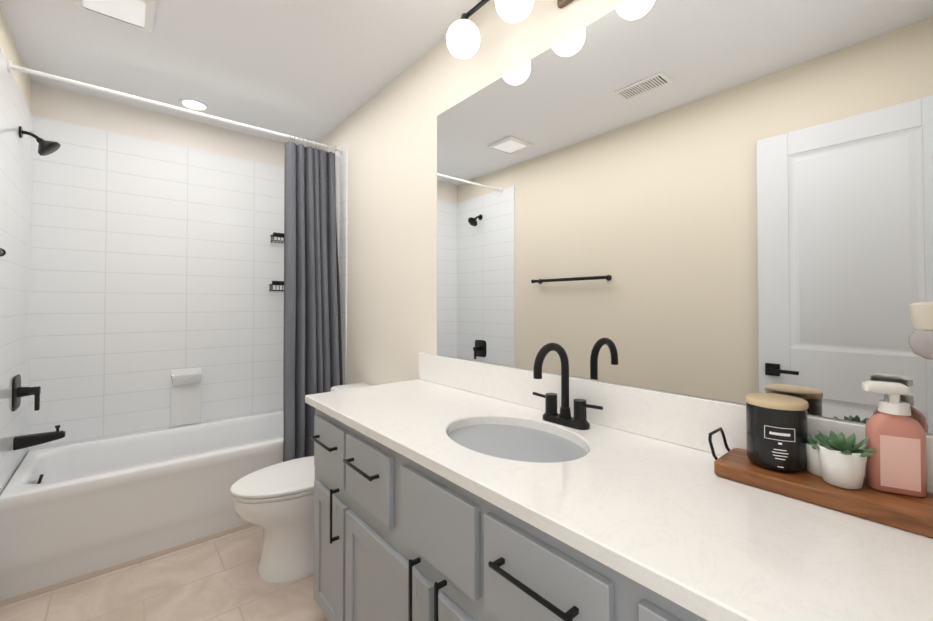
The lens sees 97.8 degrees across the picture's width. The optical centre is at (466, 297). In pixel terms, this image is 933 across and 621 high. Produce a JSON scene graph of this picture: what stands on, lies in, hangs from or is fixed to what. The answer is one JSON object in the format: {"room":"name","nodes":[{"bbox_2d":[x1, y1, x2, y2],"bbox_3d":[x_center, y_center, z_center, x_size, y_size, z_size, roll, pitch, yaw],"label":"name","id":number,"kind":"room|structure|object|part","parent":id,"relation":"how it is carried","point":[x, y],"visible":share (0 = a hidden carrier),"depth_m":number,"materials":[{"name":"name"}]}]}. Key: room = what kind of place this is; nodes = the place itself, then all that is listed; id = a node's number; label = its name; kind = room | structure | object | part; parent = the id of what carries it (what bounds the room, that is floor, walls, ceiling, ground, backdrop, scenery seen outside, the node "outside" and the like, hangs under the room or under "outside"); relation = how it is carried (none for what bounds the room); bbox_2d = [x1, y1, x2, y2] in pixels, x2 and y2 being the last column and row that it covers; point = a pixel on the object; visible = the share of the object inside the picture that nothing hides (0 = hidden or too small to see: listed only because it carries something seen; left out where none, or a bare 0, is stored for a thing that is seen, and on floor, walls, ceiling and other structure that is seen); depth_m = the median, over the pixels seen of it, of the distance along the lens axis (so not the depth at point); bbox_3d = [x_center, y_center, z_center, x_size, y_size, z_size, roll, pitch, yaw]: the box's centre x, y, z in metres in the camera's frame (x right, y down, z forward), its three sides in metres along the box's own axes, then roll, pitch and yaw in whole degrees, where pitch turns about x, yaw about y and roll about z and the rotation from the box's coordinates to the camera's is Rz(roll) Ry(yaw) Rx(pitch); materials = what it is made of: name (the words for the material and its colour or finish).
{"room":"bathroom","nodes":[
{"label":"bathroom","id":0,"kind":"room"},
{"bbox_2d":[0,8,30,494],"bbox_3d":[-1.423,0.019,0.969,0.100,2.530,3.580,1,-1,-40],"label":"wall","id":1,"kind":"structure","parent":0,"point":[8,47],"depth_m":1.96,"materials":[{"name":"beige paint"}]},
{"bbox_2d":[0,248,5,256],"bbox_3d":[-1.515,-0.173,1.218,0.077,0.044,0.713,1,-1,-40],"label":"towel bar","id":2,"kind":"object","parent":1,"relation":"attached to","point":[2,252],"visible":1,"depth_m":1.50,"materials":[{"name":"black metal"}]},
{"bbox_2d":[0,48,32,493],"bbox_3d":[-2.204,-0.089,1.981,0.010,1.899,0.830,1,-1,-40],"label":"wall tile","id":3,"kind":"structure","parent":1,"relation":"attached to","point":[15,190],"depth_m":1.94,"materials":[{"name":"white tile"}]},
{"bbox_2d":[12,374,40,410],"bbox_3d":[-2.190,0.476,2.030,0.084,0.182,0.164,1,-1,-40],"label":"tub valve","id":4,"kind":"object","parent":3,"relation":"attached to","point":[18,391],"visible":1,"depth_m":2.01,"materials":[{"name":"black metal"}]},
{"bbox_2d":[13,425,65,449],"bbox_3d":[-2.154,0.701,2.056,0.178,0.088,0.060,1,-1,-40],"label":"tub spout","id":5,"kind":"object","parent":3,"relation":"attached to","point":[24,441],"visible":1,"depth_m":2.03,"materials":[{"name":"black metal"}]},
{"bbox_2d":[19,126,60,155],"bbox_3d":[-2.167,-0.790,2.068,0.146,0.127,0.104,1,-1,-40],"label":"shower head","id":6,"kind":"object","parent":3,"relation":"attached to","point":[45,147],"visible":1,"depth_m":2.06},
{"bbox_2d":[6,59,343,153],"bbox_3d":[-1.452,-1.026,2.308,1.559,0.052,0.052,1,-1,-40],"label":"rail","id":7,"kind":"object","parent":1,"relation":"attached to","point":[11,67],"visible":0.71,"depth_m":2.13,"materials":[{"name":"white plastic"}]},
{"bbox_2d":[283,134,342,461],"bbox_3d":[-0.964,-0.016,2.591,0.401,2.047,0.238,1,-1,-40],"label":"curtain","id":8,"kind":"object","parent":7,"relation":"hanging from","point":[312,360],"visible":0.75,"depth_m":2.56,"materials":[{"name":"fabric"}]},
{"bbox_2d":[25,82,284,455],"bbox_3d":[-1.910,0.047,2.835,1.563,2.530,0.100,1,-1,-40],"label":"wall","id":9,"kind":"structure","parent":0,"point":[52,103],"depth_m":2.65,"materials":[{"name":"white paint"}]},
{"bbox_2d":[28,116,284,451],"bbox_3d":[-1.875,-0.076,2.795,1.543,1.899,0.010,1,-1,-40],"label":"wall tile","id":10,"kind":"structure","parent":9,"relation":"attached to","point":[154,264],"depth_m":2.62,"materials":[{"name":"white tile"}]},
{"bbox_2d":[170,368,201,426],"bbox_3d":[-1.875,0.668,2.723,0.170,0.376,0.080,1,-1,-40],"label":"soap dish","id":11,"kind":"object","parent":10,"relation":"attached to","point":[185,399],"visible":1,"depth_m":2.74,"materials":[{"name":"white ceramic"}]},
{"bbox_2d":[269,281,283,290],"bbox_3d":[-1.402,-0.092,3.124,0.196,0.078,0.101,1,-1,-40],"label":"shelf","id":12,"kind":"object","parent":9,"relation":"attached to","point":[279,283],"visible":0.48,"depth_m":3.07,"materials":[{"name":"black metal"}]},
{"bbox_2d":[270,232,283,242],"bbox_3d":[-1.396,-0.465,3.134,0.196,0.078,0.101,1,-1,-40],"label":"shelf","id":13,"kind":"object","parent":9,"relation":"attached to","point":[277,235],"visible":0.46,"depth_m":3.10,"materials":[{"name":"black metal"}]},
{"bbox_2d":[0,523,327,620],"bbox_3d":[-0.788,1.342,1.486,1.763,0.100,3.580,1,-1,-40],"label":"floor","id":14,"kind":"structure","parent":0,"point":[217,579],"depth_m":1.78,"materials":[{"name":"tile"}]},
{"bbox_2d":[0,410,283,599],"bbox_3d":[-1.629,1.082,2.486,1.537,0.450,0.747,1,-1,-40],"label":"bathtub","id":15,"kind":"object","parent":14,"relation":"on","point":[69,511],"visible":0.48,"depth_m":2.07,"materials":[{"name":"white ceramic"}]},
{"bbox_2d":[0,523,254,606],"bbox_3d":[-1.393,1.301,2.204,1.563,0.003,0.042,1,-1,-40],"label":"trim","id":16,"kind":"structure","parent":15,"relation":"attached to","point":[91,575],"depth_m":1.95,"materials":[{"name":"beige"}]},
{"bbox_2d":[230,383,372,582],"bbox_3d":[-0.772,0.904,2.075,0.758,0.792,0.480,1,-1,-40],"label":"toilet","id":17,"kind":"object","parent":14,"relation":"on","point":[275,502],"visible":0.42,"depth_m":1.88,"materials":[{"name":"white ceramic"}]},
{"bbox_3d":[-0.845,0.883,2.014,0.568,0.048,0.392,1,-1,-40],"label":"seat","id":18,"kind":"part","parent":17,"relation":"part of","materials":[{"name":"white plastic"}]},
{"bbox_3d":[-0.567,0.715,2.251,0.220,0.407,0.480,1,-1,-40],"label":"tank","id":19,"kind":"part","parent":17,"relation":"part of","materials":[{"name":"white ceramic"}]},
{"bbox_2d":[305,399,728,620],"bbox_3d":[0.119,0.854,1.166,0.594,0.865,1.708,1,-1,-40],"label":"bathroom vanity","id":20,"kind":"object","parent":14,"relation":"on","point":[446,488],"depth_m":0.99,"materials":[{"name":"grey wood"}]},
{"bbox_2d":[305,379,932,620],"bbox_3d":[0.117,0.407,1.191,0.574,0.030,1.738,1,-1,-40],"label":"countertop","id":21,"kind":"structure","parent":20,"relation":"on","point":[658,509],"depth_m":0.71,"materials":[{"name":"white stone"}]},
{"bbox_2d":[441,415,596,470],"bbox_3d":[0.133,0.483,1.164,0.358,0.147,0.474,1,-1,-40],"label":"sink","id":22,"kind":"object","parent":21,"relation":"in","point":[528,445],"depth_m":1.20,"materials":[{"name":"white ceramic"}]},
{"bbox_2d":[529,343,604,430],"bbox_3d":[0.280,0.264,1.220,0.170,0.256,0.211,1,-1,-40],"label":"faucet","id":23,"kind":"object","parent":21,"relation":"on","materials":[{"name":"black metal"}]},
{"bbox_2d":[708,380,932,537],"bbox_3d":[0.696,0.271,0.809,0.141,0.228,0.367,1,-1,-40],"label":"tray","id":24,"kind":"object","parent":21,"relation":"on","point":[783,454],"visible":1,"depth_m":0.76,"materials":[{"name":"brown wood"}]},
{"bbox_3d":[0.586,0.339,0.937,0.088,0.064,0.028,1,-1,-40],"label":"handle","id":25,"kind":"part","parent":24,"relation":"part of","materials":[{"name":"black metal"}]},
{"bbox_2d":[745,393,808,471],"bbox_3d":[0.660,0.284,0.868,0.108,0.142,0.108,1,-1,-40],"label":"candle","id":26,"kind":"object","parent":24,"relation":"on","point":[777,439],"depth_m":0.83,"materials":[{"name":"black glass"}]},
{"bbox_2d":[806,434,821,476],"bbox_3d":[0.718,0.316,0.817,0.073,0.076,0.069,1,-1,-40],"label":"pot","id":27,"kind":"object","parent":24,"relation":"on","point":[813,455],"depth_m":0.81,"materials":[{"name":"white ceramic"}]},
{"bbox_2d":[810,430,876,489],"bbox_3d":[0.717,0.306,0.773,0.110,0.095,0.097,1,-1,-40],"label":"pot","id":28,"kind":"object","parent":24,"relation":"on","point":[836,463],"depth_m":0.76,"materials":[{"name":"white ceramic"}]},
{"bbox_2d":[0,0,480,146],"bbox_3d":[-0.788,-1.288,1.525,1.763,0.100,3.580,1,-1,-40],"label":"ceiling","id":29,"kind":"structure","parent":0,"point":[317,71],"depth_m":2.04,"materials":[{"name":"white paint"}]},
{"bbox_2d":[73,0,154,31],"bbox_3d":[-1.465,-1.225,1.692,0.260,0.020,0.260,1,-1,-40],"label":"ceiling vent","id":30,"kind":"object","parent":29,"relation":"in","point":[134,14],"visible":0.96,"depth_m":1.72,"materials":[{"name":"white plastic"}]},
{"bbox_2d":[178,98,209,110],"bbox_3d":[-1.720,-1.219,2.569,0.164,0.006,0.164,1,-1,-40],"label":"recessed light","id":31,"kind":"object","parent":29,"relation":"in","point":[193,104],"visible":1,"depth_m":2.56,"materials":[{"name":"white plastic"}]},
{"bbox_2d":[312,0,932,434],"bbox_3d":[-0.152,0.035,2.041,0.100,2.530,3.580,1,-1,-40],"label":"wall","id":32,"kind":"structure","parent":0,"point":[388,134],"depth_m":2.17,"materials":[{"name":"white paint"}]},
{"bbox_2d":[335,146,347,384],"bbox_3d":[-1.046,-0.073,3.017,0.010,1.899,0.740,1,-1,-40],"label":"wall tile","id":33,"kind":"structure","parent":32,"relation":"attached to","point":[343,203],"depth_m":2.76,"materials":[{"name":"white tile"}]},
{"bbox_2d":[446,0,489,58],"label":"sconce","id":34,"kind":"object","parent":32,"relation":"attached to","point":[463,38],"depth_m":1.53,"materials":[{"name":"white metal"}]},
{"bbox_2d":[495,0,533,22],"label":"sconce","id":35,"kind":"object","parent":32,"relation":"attached to","point":[511,11],"depth_m":1.34,"materials":[{"name":"white glass"}]},
{"bbox_3d":[0.358,-1.061,1.357,0.020,0.120,0.124,1,-1,-40],"label":"plate","id":36,"kind":"part","parent":35,"relation":"part of","materials":[{"name":"brown metal"}]},
{"bbox_2d":[419,352,932,493],"bbox_3d":[0.328,0.328,1.371,0.020,0.131,1.738,1,-1,-40],"label":"backsplash","id":37,"kind":"structure","parent":32,"relation":"attached to","point":[687,420],"depth_m":1.15,"materials":[{"name":"white stone"}]},
{"bbox_2d":[437,0,932,433],"bbox_3d":[0.378,-0.312,1.334,0.006,1.144,1.603,1,-1,-40],"label":"mirror","id":38,"kind":"object","parent":32,"relation":"attached to","point":[728,200],"visible":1,"depth_m":1.04,"materials":[{"name":"clear glass"}]},
{"bbox_3d":[0.334,0.007,0.176,1.563,2.530,0.100,1,-1,-40],"label":"wall","id":39,"kind":"structure","parent":0,"visible":0},
{"bbox_2d":[908,302,932,359],"bbox_3d":[0.720,0.063,0.614,0.072,0.116,0.072,1,-1,-40],"label":"air freshener","id":40,"kind":"object","parent":39,"relation":"attached to","point":[920,341],"visible":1,"depth_m":0.62,"materials":[{"name":"white plastic"}]},
{"bbox_3d":[0.715,0.071,0.620,0.056,0.044,0.056,1,-1,-40],"label":"bulb","id":41,"kind":"part","parent":40,"relation":"part of","materials":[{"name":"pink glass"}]}
]}

